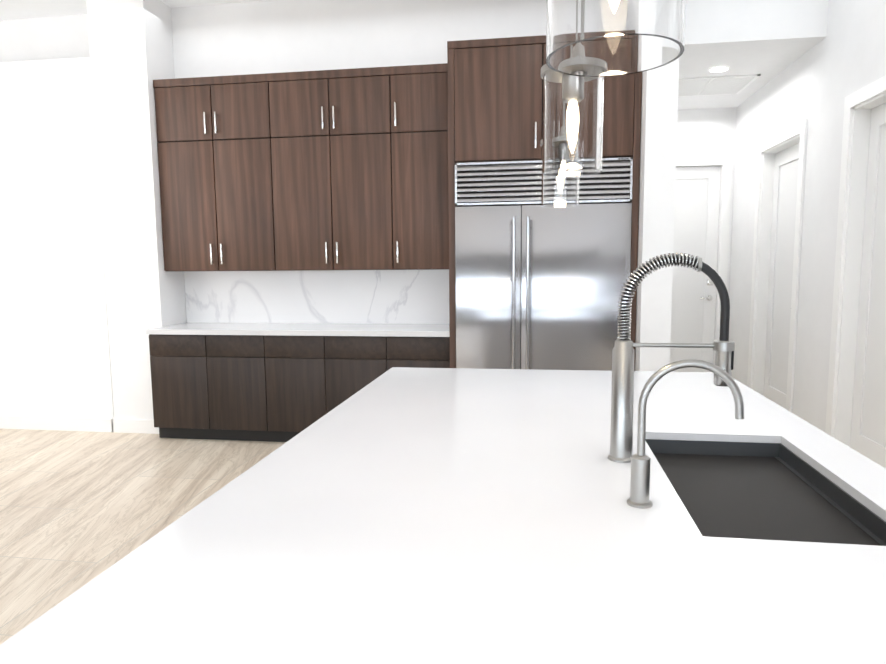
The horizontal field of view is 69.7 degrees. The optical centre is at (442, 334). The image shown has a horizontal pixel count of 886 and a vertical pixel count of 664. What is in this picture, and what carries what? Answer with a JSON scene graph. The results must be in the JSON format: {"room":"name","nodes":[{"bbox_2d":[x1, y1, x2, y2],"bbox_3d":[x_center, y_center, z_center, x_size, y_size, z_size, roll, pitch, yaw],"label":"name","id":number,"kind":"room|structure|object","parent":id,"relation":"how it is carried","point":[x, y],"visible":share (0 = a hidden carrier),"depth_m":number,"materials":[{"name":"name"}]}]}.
{"room":"kitchen","nodes":[
{"label":"kitchen","id":0,"kind":"room"},
{"bbox_2d":[0,57,113,418],"bbox_3d":[-3.733,-0.718,5.554,1.785,3.120,0.150,0,6,9],"label":"wall","id":1,"kind":"structure","parent":0,"point":[54,350],"depth_m":5.42,"materials":[{"name":"paint"}]},
{"bbox_2d":[0,415,158,433],"bbox_3d":[-3.486,0.786,5.600,2.285,0.115,0.016,0,6,9],"label":"baseboard","id":2,"kind":"structure","parent":1,"relation":"attached to","point":[81,424],"depth_m":5.53,"materials":[{"name":"white wood"}]},
{"bbox_2d":[0,0,268,19],"bbox_3d":[-1.453,-2.309,0.562,12.900,0.100,9.930,0,6,9],"label":"ceiling","id":3,"kind":"structure","parent":0,"point":[16,9],"depth_m":5.39,"materials":[{"name":"paint"}]},
{"bbox_2d":[540,139,578,206],"bbox_3d":[0.354,-1.402,1.862,0.125,2.019,0.125,0,6,9],"label":"pendant light","id":4,"kind":"object","parent":3,"relation":"hanging from","point":[557,191],"visible":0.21,"depth_m":1.92,"materials":[{"name":"clear glass"}]},
{"bbox_2d":[541,64,603,176],"bbox_3d":[0.244,-1.321,1.137,0.125,2.019,0.125,0,6,9],"label":"pendant light","id":5,"kind":"object","parent":3,"relation":"hanging from","point":[572,125],"visible":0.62,"depth_m":1.19,"materials":[{"name":"clear glass"}]},
{"bbox_2d":[546,0,685,76],"bbox_3d":[0.138,-1.242,0.438,0.125,2.019,0.125,0,6,9],"label":"pendant light","id":6,"kind":"object","parent":3,"relation":"hanging from","point":[595,38],"visible":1,"depth_m":0.52,"materials":[{"name":"clear glass"}]},
{"bbox_2d":[86,0,186,419],"bbox_3d":[-2.585,-0.971,5.478,0.495,3.619,0.399,0,6,9],"label":"wall","id":7,"kind":"structure","parent":0,"point":[131,50],"depth_m":5.27,"materials":[{"name":"paint"}]},
{"bbox_2d":[0,429,285,644],"bbox_3d":[-1.109,1.149,3.019,12.900,0.080,14.100,0,6,9],"label":"floor","id":8,"kind":"structure","parent":0,"point":[79,509],"depth_m":3.96,"materials":[{"name":"light wood planks"}]},
{"bbox_2d":[149,335,209,439],"bbox_3d":[-2.094,0.405,5.455,0.494,0.880,0.596,0,6,9],"label":"base cabinet","id":9,"kind":"object","parent":8,"relation":"on","point":[180,382],"depth_m":5.16,"materials":[{"name":"brown wood"}]},
{"bbox_2d":[206,335,269,441],"bbox_3d":[-1.605,0.409,5.381,0.494,0.880,0.596,0,6,9],"label":"base cabinet","id":10,"kind":"object","parent":8,"relation":"on","point":[235,364],"depth_m":5.09,"materials":[{"name":"brown wood"}]},
{"bbox_2d":[146,323,455,338],"bbox_3d":[-1.124,-0.043,5.244,2.468,0.040,0.622,0,6,9],"label":"countertop","id":11,"kind":"structure","parent":10,"relation":"on","point":[407,330],"depth_m":5.06,"materials":[{"name":"white stone"}]},
{"bbox_2d":[266,335,325,441],"bbox_3d":[-1.118,0.413,5.307,0.493,0.880,0.596,0,6,9],"label":"base cabinet","id":12,"kind":"object","parent":8,"relation":"on","point":[295,364],"depth_m":5.01,"materials":[{"name":"brown wood"}]},
{"bbox_2d":[326,335,389,413],"bbox_3d":[-0.630,0.417,5.234,0.494,0.880,0.596,0,6,9],"label":"base cabinet","id":13,"kind":"object","parent":8,"relation":"on","point":[353,362],"depth_m":4.92,"materials":[{"name":"brown wood"}]},
{"bbox_2d":[386,331,455,368],"bbox_3d":[-0.142,0.421,5.160,0.493,0.880,0.596,0,6,9],"label":"base cabinet","id":14,"kind":"object","parent":8,"relation":"on","point":[411,353],"depth_m":4.83,"materials":[{"name":"brown wood"}]},
{"bbox_2d":[455,157,632,370],"bbox_3d":[0.751,-0.196,4.892,1.243,2.141,0.708,0,6,9],"label":"refrigerator","id":15,"kind":"object","parent":8,"relation":"on","point":[538,286],"visible":0.6,"depth_m":4.58,"materials":[{"name":"silver metal"}]},
{"bbox_2d":[332,377,815,440],"bbox_3d":[0.256,0.856,1.283,1.564,0.860,3.640,0,6,9],"label":"kitchen island","id":16,"kind":"object","parent":8,"relation":"on","point":[530,402],"depth_m":2.27,"materials":[{"name":"stone"}]},
{"bbox_2d":[0,421,885,663],"bbox_3d":[0.162,0.463,0.688,1.550,0.066,2.550,0,6,9],"label":"island countertop","id":17,"kind":"structure","parent":16,"relation":"on","point":[350,542],"depth_m":1.04,"materials":[{"name":"white stone"}]},
{"bbox_2d":[604,253,734,460],"bbox_3d":[0.573,0.059,1.610,0.297,0.526,0.099,0,6,9],"label":"faucet","id":18,"kind":"object","parent":17,"relation":"on","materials":[{"name":"silver metal"}]},
{"bbox_2d":[624,357,747,508],"bbox_3d":[0.498,0.203,1.316,0.225,0.307,0.074,0,6,9],"label":"faucet","id":19,"kind":"object","parent":17,"relation":"on","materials":[{"name":"silver metal"}]},
{"bbox_2d":[660,441,885,544],"bbox_3d":[0.731,0.471,1.524,0.392,0.234,0.737,0,6,9],"label":"sink","id":20,"kind":"object","parent":17,"relation":"in","point":[775,492],"depth_m":1.51,"materials":[{"name":"black metal"}]},
{"bbox_2d":[0,0,545,78],"bbox_3d":[-2.807,-1.006,5.813,8.675,3.620,0.200,0,6,9],"label":"wall","id":21,"kind":"structure","parent":0,"point":[262,37],"depth_m":5.29,"materials":[{"name":"paint"}]},
{"bbox_2d":[153,73,277,274],"bbox_3d":[-1.845,-1.314,5.361,0.988,1.555,0.327,0,6,9],"label":"upper cabinet","id":22,"kind":"object","parent":21,"relation":"attached to","point":[215,161],"depth_m":5.20,"materials":[{"name":"brown wood"}]},
{"bbox_2d":[270,67,393,270],"bbox_3d":[-0.868,-1.307,5.214,0.987,1.555,0.327,0,6,9],"label":"upper cabinet","id":23,"kind":"object","parent":21,"relation":"attached to","point":[308,225],"depth_m":5.05,"materials":[{"name":"brown wood"}]},
{"bbox_2d":[390,59,456,270],"bbox_3d":[-0.137,-1.301,5.103,0.493,1.555,0.327,0,6,9],"label":"upper cabinet","id":24,"kind":"object","parent":21,"relation":"attached to","point":[424,169],"depth_m":4.94,"materials":[{"name":"brown wood"}]},
{"bbox_2d":[450,35,637,166],"bbox_3d":[0.744,-1.689,4.769,1.251,0.835,0.636,0,6,9],"label":"upper cabinet","id":25,"kind":"object","parent":21,"relation":"attached to","point":[496,84],"depth_m":4.49,"materials":[{"name":"brown wood"}]},
{"bbox_2d":[635,58,678,370],"bbox_3d":[1.674,-1.040,5.765,0.200,3.619,3.090,0,6,9],"label":"wall","id":26,"kind":"structure","parent":0,"point":[658,137],"depth_m":4.26,"materials":[{"name":"paint"}]},
{"bbox_2d":[676,107,736,294],"bbox_3d":[2.581,-0.918,7.137,1.185,3.060,0.150,0,6,9],"label":"wall","id":27,"kind":"structure","parent":0,"point":[711,132],"depth_m":6.88,"materials":[{"name":"paint"}]},
{"bbox_2d":[670,156,731,371],"bbox_3d":[2.585,-0.663,7.149,1.112,2.550,0.162,0,6,9],"label":"hall door","id":28,"kind":"structure","parent":27,"relation":"in","point":[702,205],"depth_m":7.06,"materials":[{"name":"white wood"}]},
{"bbox_2d":[678,0,828,109],"bbox_3d":[2.374,-2.594,5.851,1.533,0.558,2.270,0,6,9],"label":"ceiling","id":29,"kind":"structure","parent":0,"point":[768,40],"depth_m":4.79,"materials":[{"name":"paint"}]},
{"bbox_2d":[708,66,729,71],"bbox_3d":[2.357,-2.264,5.438,0.176,0.006,0.176,0,6,9],"label":"recessed light","id":30,"kind":"object","parent":29,"relation":"in","point":[719,68],"visible":0.9,"depth_m":5.43,"materials":[{"name":"white plastic"}]},
{"bbox_2d":[678,74,760,96],"bbox_3d":[2.459,-2.321,5.971,0.780,0.011,0.630,0,6,9],"label":"attic hatch","id":31,"kind":"object","parent":29,"relation":"in","point":[715,85],"visible":0.69,"depth_m":5.91,"materials":[{"name":"white paint"}]},
{"bbox_2d":[729,0,885,431],"bbox_3d":[2.950,-0.979,5.110,0.150,3.619,4.010,0,6,9],"label":"wall","id":32,"kind":"structure","parent":0,"point":[818,83],"depth_m":4.85,"materials":[{"name":"paint"}]},
{"bbox_2d":[764,143,798,408],"bbox_3d":[3.048,-0.441,5.659,0.092,2.412,0.880,0,6,9],"label":"door","id":33,"kind":"structure","parent":32,"relation":"in","point":[781,263],"depth_m":5.81,"materials":[{"name":"white wood"}]},
{"bbox_2d":[747,75,885,446],"bbox_3d":[2.886,-0.394,4.783,0.171,2.530,2.880,0,6,9],"label":"door frame","id":34,"kind":"structure","parent":32,"relation":"attached to","point":[860,104],"depth_m":4.46,"materials":[{"name":"white wood"}]},
{"bbox_2d":[850,103,885,467],"bbox_3d":[2.784,-0.246,3.920,0.092,2.412,0.900,0,6,9],"label":"door","id":35,"kind":"structure","parent":32,"relation":"in","point":[868,432],"depth_m":4.20,"materials":[{"name":"white wood"}]}
]}

